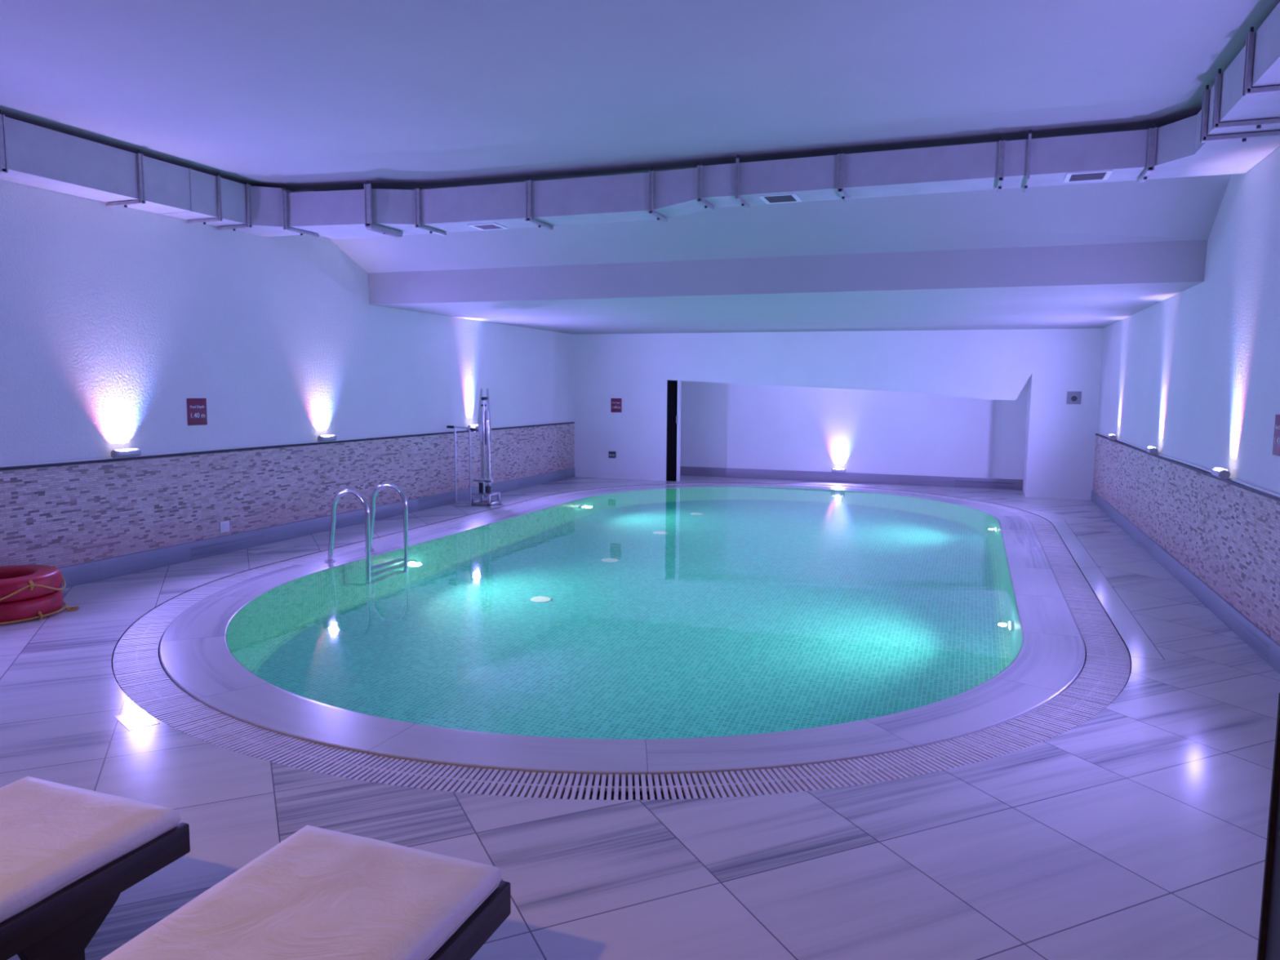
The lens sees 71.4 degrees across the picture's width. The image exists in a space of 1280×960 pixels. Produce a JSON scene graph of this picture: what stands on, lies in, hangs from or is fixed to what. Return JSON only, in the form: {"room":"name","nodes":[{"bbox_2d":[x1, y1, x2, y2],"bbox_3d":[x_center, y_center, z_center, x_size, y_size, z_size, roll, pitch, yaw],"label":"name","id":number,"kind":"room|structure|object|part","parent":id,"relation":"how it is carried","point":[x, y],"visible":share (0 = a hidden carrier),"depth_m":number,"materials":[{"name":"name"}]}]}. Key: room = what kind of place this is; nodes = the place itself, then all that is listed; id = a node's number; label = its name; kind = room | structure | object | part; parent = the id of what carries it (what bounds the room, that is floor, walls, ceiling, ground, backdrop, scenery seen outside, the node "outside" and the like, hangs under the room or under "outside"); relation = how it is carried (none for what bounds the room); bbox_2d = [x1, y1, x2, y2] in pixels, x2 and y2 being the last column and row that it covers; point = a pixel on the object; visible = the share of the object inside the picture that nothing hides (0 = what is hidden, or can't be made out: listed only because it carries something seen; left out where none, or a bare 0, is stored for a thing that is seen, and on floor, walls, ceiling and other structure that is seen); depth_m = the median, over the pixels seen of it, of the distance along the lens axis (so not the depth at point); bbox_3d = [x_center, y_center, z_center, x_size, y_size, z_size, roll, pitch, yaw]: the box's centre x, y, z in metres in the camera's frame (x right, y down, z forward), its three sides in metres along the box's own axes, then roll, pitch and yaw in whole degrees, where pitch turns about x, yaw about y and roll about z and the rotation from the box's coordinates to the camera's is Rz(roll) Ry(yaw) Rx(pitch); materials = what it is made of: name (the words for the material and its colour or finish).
{"room":"spa","nodes":[
{"label":"spa","id":0,"kind":"room"},
{"bbox_2d":[0,179,573,465],"bbox_3d":[-4.197,-1.153,8.115,0.250,3.765,19.640,3,6,20],"label":"wall","id":1,"kind":"structure","parent":0,"point":[112,318],"depth_m":8.31,"materials":[{"name":"white paint"}]},
{"bbox_2d":[111,448,141,457],"bbox_3d":[-4.300,-0.224,7.433,0.107,0.068,0.232,3,6,20],"label":"lamp","id":2,"kind":"object","parent":1,"relation":"attached to","point":[122,453],"visible":1,"depth_m":7.39,"materials":[{"name":"metal"}]},
{"bbox_2d":[186,398,207,425],"bbox_3d":[-4.062,-0.626,8.171,0.010,0.245,0.215,3,6,20],"label":"sign","id":3,"kind":"object","parent":1,"relation":"attached to","point":[196,407],"visible":1,"depth_m":8.16,"materials":[{"name":"red plastic"}]},
{"bbox_2d":[0,423,573,568],"bbox_3d":[-4.351,0.266,7.517,0.034,0.862,18.150,3,6,20],"label":"stone wall","id":4,"kind":"structure","parent":1,"relation":"attached to","point":[59,517],"depth_m":8.48,"materials":[{"name":"beige tile"}]},
{"bbox_2d":[219,520,229,533],"bbox_3d":[-3.967,0.445,8.512,0.016,0.104,0.110,3,6,20],"label":"wall socket","id":5,"kind":"object","parent":4,"relation":"attached to","point":[224,526],"visible":1,"depth_m":8.50,"materials":[{"name":"white plastic"}]},
{"bbox_2d":[0,422,574,471],"bbox_3d":[-4.344,-0.173,7.470,0.044,0.022,18.150,3,6,20],"label":"trim","id":6,"kind":"structure","parent":1,"relation":"attached to","point":[465,431],"depth_m":8.49,"materials":[{"name":"black metal"}]},
{"bbox_2d":[0,437,367,467],"bbox_3d":[-4.291,-0.205,7.581,0.016,0.022,6.200,3,6,20],"label":"cable conduit","id":7,"kind":"object","parent":6,"relation":"on","point":[236,447],"visible":0.94,"depth_m":7.90,"materials":[{"name":"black plastic"}]},
{"bbox_2d":[57,467,574,588],"bbox_3d":[-4.346,0.712,7.560,0.052,0.165,18.150,3,6,20],"label":"baseboard","id":8,"kind":"structure","parent":1,"relation":"attached to","point":[103,569],"depth_m":8.86,"materials":[{"name":"grey stone"}]},
{"bbox_2d":[317,434,336,441],"bbox_3d":[-3.438,-0.457,9.746,0.107,0.068,0.232,3,6,20],"label":"lamp","id":9,"kind":"object","parent":1,"relation":"attached to","point":[323,437],"visible":1,"depth_m":9.70,"materials":[{"name":"metal"}]},
{"bbox_2d":[466,424,478,430],"bbox_3d":[-2.367,-0.747,12.620,0.107,0.068,0.232,3,6,20],"label":"lamp","id":10,"kind":"object","parent":1,"relation":"attached to","point":[476,426],"visible":0.43,"depth_m":12.57,"materials":[{"name":"metal"}]},
{"bbox_2d":[0,475,1279,959],"bbox_3d":[-0.188,0.912,6.722,8.805,0.001,19.840,3,6,20],"label":"floor","id":11,"kind":"structure","parent":0,"point":[1137,830],"depth_m":3.31,"materials":[{"name":"tile"}]},
{"bbox_2d":[0,590,67,624],"bbox_3d":[-4.425,0.873,6.196,0.758,0.163,0.758,3,6,20],"label":"life ring","id":12,"kind":"object","parent":11,"relation":"on","point":[49,604],"visible":0.75,"depth_m":6.04,"materials":[{"name":"red plastic"}]},
{"bbox_2d":[0,564,66,603],"bbox_3d":[-4.425,0.720,6.176,0.752,0.144,0.761,3,6,20],"label":"life ring","id":13,"kind":"object","parent":12,"relation":"on","point":[17,582],"visible":1,"depth_m":6.11,"materials":[{"name":"red plastic"}]},
{"bbox_2d":[66,605,79,611],"bbox_3d":[-4.038,0.912,6.337,0.081,0.026,0.077,-5,8,-43],"label":"rope coil","id":14,"kind":"object","parent":11,"relation":"on","point":[69,609],"visible":1,"depth_m":6.32,"materials":[{"name":"fabric"}]},
{"bbox_2d":[0,776,190,959],"bbox_3d":[-1.982,1.042,1.813,0.658,0.726,1.985,3,6,20],"label":"sun lounger","id":15,"kind":"object","parent":11,"relation":"on","point":[68,854],"visible":1,"depth_m":2.39,"materials":[{"name":"white fabric"}]},
{"bbox_3d":[-1.485,1.244,2.332,0.036,0.224,0.280,3,6,20],"label":"leg","id":16,"kind":"part","parent":15,"relation":"part of","materials":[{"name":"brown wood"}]},
{"bbox_2d":[100,825,511,959],"bbox_3d":[-0.990,1.080,1.515,0.658,0.726,1.985,3,6,20],"label":"sun lounger","id":17,"kind":"object","parent":11,"relation":"on","point":[318,893],"visible":1,"depth_m":2.11,"materials":[{"name":"white fabric"}]},
{"bbox_3d":[-0.697,1.189,1.417,0.032,0.090,1.985,3,6,20],"label":"rail","id":18,"kind":"part","parent":17,"relation":"part of","materials":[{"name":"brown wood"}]},
{"bbox_2d":[446,425,476,505],"bbox_3d":[-2.403,-0.195,12.040,0.435,1.076,0.046,2,6,18],"label":"chrome stand","id":19,"kind":"object","parent":11,"relation":"on","point":[470,428],"visible":1,"depth_m":12.03,"materials":[{"name":"silver metal"}]},
{"bbox_2d":[471,387,500,506],"bbox_3d":[-2.106,-0.455,12.101,0.300,1.585,0.300,3,6,20],"label":"lift","id":20,"kind":"object","parent":11,"relation":"on","point":[484,424],"visible":1,"depth_m":12.07,"materials":[{"name":"silver metal"}]},
{"bbox_2d":[111,482,1131,799],"bbox_3d":[0.815,0.697,9.360,6.850,0.100,12.150,3,6,20],"label":"channel","id":21,"kind":"object","parent":11,"relation":"in","point":[127,628],"visible":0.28,"depth_m":6.39,"materials":[{"name":"metal"}]},
{"bbox_2d":[112,483,1130,799],"bbox_3d":[0.815,0.662,9.357,6.836,0.023,12.136,3,6,20],"label":"drain grate","id":22,"kind":"object","parent":21,"relation":"on","point":[138,671],"visible":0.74,"depth_m":4.13,"materials":[{"name":"beige plastic"}]},
{"bbox_2d":[1256,693,1279,959],"bbox_3d":[1.537,0.972,1.673,0.490,0.945,0.532,3,6,20],"label":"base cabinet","id":23,"kind":"object","parent":11,"relation":"on","point":[1268,941],"visible":1,"depth_m":1.97,"materials":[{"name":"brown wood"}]},
{"bbox_3d":[0.816,1.396,9.430,5.620,1.496,10.920,3,6,20],"label":"basin","id":24,"kind":"object","parent":11,"relation":"in","visible":0},
{"bbox_2d":[159,484,1085,786],"bbox_3d":[0.815,0.675,9.358,6.360,0.064,11.660,3,6,20],"label":"pool coping","id":25,"kind":"object","parent":24,"relation":"on","point":[194,653],"visible":0.81,"depth_m":4.42,"materials":[{"name":"stone"}]},
{"bbox_2d":[324,483,408,566],"bbox_3d":[-2.533,0.800,8.319,0.504,1.500,0.660,3,6,20],"label":"pool ladder","id":26,"kind":"object","parent":25,"relation":"attached to","point":[369,521],"visible":0.47,"depth_m":8.08,"materials":[{"name":"metal"}]},
{"bbox_3d":[-2.628,0.827,8.052,0.466,1.500,0.042,3,6,20],"label":"handrail","id":27,"kind":"part","parent":26,"relation":"part of","materials":[{"name":"metal"}]},
{"bbox_3d":[-2.430,0.774,8.583,0.466,1.500,0.042,3,6,20],"label":"handrail","id":28,"kind":"part","parent":26,"relation":"part of","materials":[{"name":"metal"}]},
{"bbox_2d":[225,486,1022,738],"bbox_3d":[0.822,0.651,9.353,5.632,0.001,10.932,3,6,20],"label":"pool water","id":29,"kind":"object","parent":24,"relation":"in","point":[685,612],"visible":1,"depth_m":6.21,"materials":[{"name":"teal liquid"}]},
{"bbox_2d":[0,0,1279,192],"bbox_3d":[-1.633,-2.236,2.409,8.805,0.200,11.380,3,6,20],"label":"ceiling","id":30,"kind":"structure","parent":0,"point":[296,95],"depth_m":5.38,"materials":[{"name":"white paint"}]},
{"bbox_2d":[0,109,8,173],"bbox_3d":[-4.515,-2.306,6.124,0.390,0.432,0.051,3,6,20],"label":"hanger","id":31,"kind":"object","parent":30,"relation":"hanging from","point":[3,150],"visible":1,"depth_m":6.06,"materials":[{"name":"paint"}]},
{"bbox_2d":[0,1,1279,239],"bbox_3d":[-1.606,-1.919,2.522,8.397,0.362,11.130,3,6,20],"label":"air duct","id":32,"kind":"object","parent":31,"relation":"hanging from","point":[38,157],"visible":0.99,"depth_m":6.90,"materials":[{"name":"metal"}]},
{"bbox_3d":[-1.393,-2.325,8.180,0.285,0.008,0.270,3,6,20],"label":"grille frame","id":33,"kind":"part","parent":32,"relation":"part of","materials":[{"name":"white metal"}]},
{"bbox_2d":[648,167,667,222],"bbox_3d":[0.157,-2.395,7.520,0.041,0.390,0.390,3,6,20],"label":"hanger","id":34,"kind":"object","parent":32,"relation":"attached to","point":[651,182],"visible":1,"depth_m":7.35,"materials":[{"name":"paint"}]},
{"bbox_3d":[1.137,-2.277,7.212,0.294,0.008,0.305,3,6,20],"label":"grille frame","id":35,"kind":"part","parent":32,"relation":"part of","materials":[{"name":"white metal"}]},
{"bbox_3d":[3.209,-2.177,6.391,0.292,0.008,0.285,3,6,20],"label":"grille frame","id":36,"kind":"part","parent":32,"relation":"part of","materials":[{"name":"white metal"}]},
{"bbox_2d":[105,149,145,207],"bbox_3d":[-4.136,-2.408,7.141,0.390,0.432,0.041,3,6,20],"label":"hanger","id":37,"kind":"object","parent":30,"relation":"hanging from","point":[141,200],"visible":1,"depth_m":7.08,"materials":[{"name":"paint"}]},
{"bbox_2d":[186,172,222,224],"bbox_3d":[-3.862,-2.482,7.878,0.390,0.432,0.028,3,6,20],"label":"hanger","id":38,"kind":"object","parent":30,"relation":"hanging from","point":[220,218],"visible":1,"depth_m":7.82,"materials":[{"name":"paint"}]},
{"bbox_2d":[216,181,252,231],"bbox_3d":[-3.743,-2.514,8.195,0.390,0.432,0.041,3,6,20],"label":"hanger","id":39,"kind":"object","parent":30,"relation":"hanging from","point":[248,196],"visible":1,"depth_m":8.14,"materials":[{"name":"paint"}]},
{"bbox_2d":[281,186,319,237],"bbox_3d":[-3.204,-2.518,8.428,0.036,0.400,0.450,3,6,20],"label":"hanger","id":40,"kind":"object","parent":30,"relation":"hanging from","point":[286,227],"visible":1,"depth_m":8.23,"materials":[{"name":"paint"}]},
{"bbox_2d":[364,180,403,237],"bbox_3d":[-2.367,-2.497,8.241,0.068,0.432,0.490,3,6,20],"label":"hanger","id":41,"kind":"object","parent":30,"relation":"hanging from","point":[369,225],"visible":1,"depth_m":8.03,"materials":[{"name":"paint"}]},
{"bbox_2d":[414,185,446,235],"bbox_3d":[-1.941,-2.488,8.271,0.046,0.390,0.450,3,6,20],"label":"hanger","id":42,"kind":"object","parent":30,"relation":"hanging from","point":[417,194],"visible":1,"depth_m":8.07,"materials":[{"name":"paint"}]},
{"bbox_2d":[524,177,553,230],"bbox_3d":[-0.890,-2.443,7.914,0.051,0.390,0.450,3,6,20],"label":"hanger","id":43,"kind":"object","parent":30,"relation":"hanging from","point":[527,183],"visible":1,"depth_m":7.71,"materials":[{"name":"paint"}]},
{"bbox_2d":[697,161,714,210],"bbox_3d":[0.547,-2.416,7.362,0.041,0.330,0.390,3,6,20],"label":"hanger","id":44,"kind":"object","parent":30,"relation":"hanging from","point":[700,168],"visible":1,"depth_m":7.19,"materials":[{"name":"paint"}]},
{"bbox_2d":[735,154,749,208],"bbox_3d":[0.842,-2.419,7.262,0.024,0.360,0.410,3,6,20],"label":"hanger","id":45,"kind":"object","parent":30,"relation":"hanging from","point":[740,200],"visible":1,"depth_m":7.08,"materials":[{"name":"paint"}]},
{"bbox_2d":[836,149,848,201],"bbox_3d":[1.594,-2.368,6.966,0.046,0.330,0.370,3,6,20],"label":"hanger","id":46,"kind":"object","parent":30,"relation":"hanging from","point":[840,190],"visible":1,"depth_m":6.80,"materials":[{"name":"paint"}]},
{"bbox_2d":[996,136,1005,191],"bbox_3d":[2.667,-2.320,6.582,0.041,0.330,0.390,3,6,20],"label":"hanger","id":47,"kind":"object","parent":30,"relation":"hanging from","point":[1002,143],"visible":1,"depth_m":6.41,"materials":[{"name":"paint"}]},
{"bbox_2d":[1023,129,1031,192],"bbox_3d":[2.849,-2.331,6.555,0.022,0.360,0.470,3,6,20],"label":"hanger","id":48,"kind":"object","parent":30,"relation":"hanging from","point":[1025,187],"visible":1,"depth_m":6.34,"materials":[{"name":"paint"}]},
{"bbox_2d":[1137,123,1156,182],"bbox_3d":[3.557,-2.280,6.254,0.046,0.330,0.390,3,6,20],"label":"hanger","id":49,"kind":"object","parent":30,"relation":"hanging from","point":[1153,131],"visible":1,"depth_m":6.08,"materials":[{"name":"paint"}]},
{"bbox_2d":[1199,84,1279,142],"bbox_3d":[3.634,-2.204,5.327,0.470,0.348,0.051,3,6,20],"label":"hanger","id":50,"kind":"object","parent":30,"relation":"hanging from","point":[1243,136],"visible":1,"depth_m":5.37,"materials":[{"name":"paint"}]},
{"bbox_2d":[1211,68,1279,129],"bbox_3d":[3.533,-2.177,5.056,0.470,0.348,0.041,3,6,20],"label":"hanger","id":51,"kind":"object","parent":30,"relation":"hanging from","point":[1258,123],"visible":1,"depth_m":5.11,"materials":[{"name":"paint"}]},
{"bbox_2d":[1241,26,1279,96],"bbox_3d":[3.314,-2.118,4.469,0.470,0.348,0.056,3,6,20],"label":"hanger","id":52,"kind":"object","parent":30,"relation":"hanging from","point":[1247,91],"visible":1,"depth_m":4.53,"materials":[{"name":"paint"}]},
{"bbox_2d":[328,173,1231,334],"bbox_3d":[1.578,-2.642,11.082,8.605,1.200,7.170,3,6,20],"label":"ceiling","id":53,"kind":"structure","parent":0,"point":[1093,255],"depth_m":8.57,"materials":[{"name":"white paint"}]},
{"bbox_2d":[573,328,1103,500],"bbox_3d":[2.777,-1.229,14.513,8.405,2.700,0.140,3,6,20],"label":"wall","id":54,"kind":"structure","parent":0,"point":[636,369],"depth_m":14.16,"materials":[{"name":"white paint"}]},
{"bbox_2d":[608,451,615,457],"bbox_3d":[-0.491,-0.448,15.720,0.134,0.112,0.028,3,6,20],"label":"wall outlet","id":55,"kind":"object","parent":54,"relation":"attached to","point":[611,454],"visible":1,"depth_m":15.71,"materials":[{"name":"plastic"}]},
{"bbox_2d":[610,398,622,412],"bbox_3d":[-0.416,-1.309,15.614,0.200,0.245,0.010,3,6,20],"label":"sign","id":56,"kind":"object","parent":54,"relation":"attached to","point":[615,403],"visible":1,"depth_m":15.61,"materials":[{"name":"red plastic"}]},
{"bbox_2d":[666,380,677,480],"bbox_3d":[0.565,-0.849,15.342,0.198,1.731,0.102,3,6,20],"label":"door","id":57,"kind":"structure","parent":54,"relation":"in","point":[672,385],"depth_m":15.31,"materials":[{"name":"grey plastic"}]},
{"bbox_2d":[676,380,681,481],"bbox_3d":[0.668,-0.842,15.338,0.025,1.730,0.140,3,6,20],"label":"trim","id":58,"kind":"structure","parent":54,"relation":"attached to","point":[679,382],"depth_m":15.31,"materials":[{"name":"white paint"}]},
{"bbox_2d":[680,381,990,478],"bbox_3d":[2.686,-1.069,15.871,6.590,2.100,0.400,3,6,20],"label":"wall niche","id":59,"kind":"object","parent":54,"relation":"in","point":[729,425],"visible":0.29,"depth_m":15.43,"materials":[{"name":"white paint"}]},
{"bbox_2d":[831,468,845,472],"bbox_3d":[3.440,-0.164,15.409,0.232,0.068,0.107,3,6,20],"label":"lamp","id":60,"kind":"object","parent":59,"relation":"attached to","point":[834,470],"visible":1,"depth_m":15.36,"materials":[{"name":"metal"}]},
{"bbox_2d":[680,466,1022,489],"bbox_3d":[2.871,-0.077,15.700,7.140,0.165,0.075,3,6,20],"label":"baseboard","id":61,"kind":"structure","parent":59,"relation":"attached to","point":[936,481],"depth_m":15.34,"materials":[{"name":"grey tile"}]},
{"bbox_2d":[1066,391,1081,404],"bbox_3d":[6.374,-1.206,13.082,0.190,0.184,0.032,3,6,20],"label":"air vent","id":62,"kind":"object","parent":54,"relation":"in","point":[1073,397],"visible":1,"depth_m":13.08,"materials":[{"name":"grey plastic"}]},
{"bbox_2d":[986,381,1027,479],"bbox_3d":[6.248,-0.907,14.559,1.010,2.100,0.400,3,6,20],"label":"wall","id":63,"kind":"structure","parent":0,"point":[1007,418],"depth_m":14.59,"materials":[{"name":"white paint"}]},
{"bbox_2d":[1022,373,1031,493],"bbox_3d":[6.160,-0.854,14.035,0.110,2.100,1.250,3,6,20],"label":"wall","id":64,"kind":"structure","parent":0,"point":[1028,391],"depth_m":14.05,"materials":[{"name":"white paint"}]},
{"bbox_2d":[1097,146,1279,493],"bbox_3d":[3.918,-0.786,5.128,0.250,3.765,19.640,3,6,20],"label":"wall","id":65,"kind":"structure","parent":0,"point":[1193,375],"depth_m":6.78,"materials":[{"name":"white paint"}]},
{"bbox_2d":[1107,434,1117,439],"bbox_3d":[5.945,-0.538,11.183,0.107,0.068,0.232,3,6,20],"label":"lamp","id":66,"kind":"object","parent":65,"relation":"attached to","point":[1112,437],"visible":0.94,"depth_m":11.09,"materials":[{"name":"metal"}]},
{"bbox_2d":[1145,446,1160,454],"bbox_3d":[5.024,-0.289,8.711,0.107,0.068,0.232,3,6,20],"label":"lamp","id":67,"kind":"object","parent":65,"relation":"attached to","point":[1153,451],"visible":1,"depth_m":8.62,"materials":[{"name":"metal"}]},
{"bbox_2d":[1090,489,1279,674],"bbox_3d":[3.523,1.077,4.664,0.052,0.150,18.150,3,6,20],"label":"baseboard","id":68,"kind":"structure","parent":65,"relation":"attached to","point":[1259,641],"depth_m":6.71,"materials":[{"name":"grey tile"}]},
{"bbox_2d":[1093,435,1279,644],"bbox_3d":[3.535,0.623,4.614,0.034,0.862,18.150,3,6,20],"label":"stone wall","id":69,"kind":"structure","parent":65,"relation":"attached to","point":[1227,535],"depth_m":6.82,"materials":[{"name":"beige tile"}]},
{"bbox_2d":[1095,433,1279,502],"bbox_3d":[3.533,0.183,4.571,0.044,0.022,18.150,3,6,20],"label":"trim","id":70,"kind":"structure","parent":65,"relation":"attached to","point":[1203,472],"depth_m":7.02,"materials":[{"name":"black metal"}]},
{"bbox_2d":[1116,439,1279,497],"bbox_3d":[4.471,-0.096,7.114,0.022,0.030,8.600,3,6,20],"label":"cable conduit","id":71,"kind":"object","parent":70,"relation":"on","point":[1246,484],"visible":0.85,"depth_m":6.87,"materials":[{"name":"white plastic"}]},
{"bbox_2d":[1210,466,1231,479],"bbox_3d":[4.125,-0.046,6.299,0.107,0.068,0.232,3,6,20],"label":"lamp","id":72,"kind":"object","parent":65,"relation":"attached to","point":[1222,473],"visible":0.99,"depth_m":6.21,"materials":[{"name":"metal"}]},
{"bbox_2d":[1272,414,1279,456],"bbox_3d":[3.830,-0.267,5.331,0.010,0.245,0.215,3,6,20],"label":"sign","id":73,"kind":"object","parent":65,"relation":"attached to","point":[1276,446],"visible":1,"depth_m":5.37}
]}

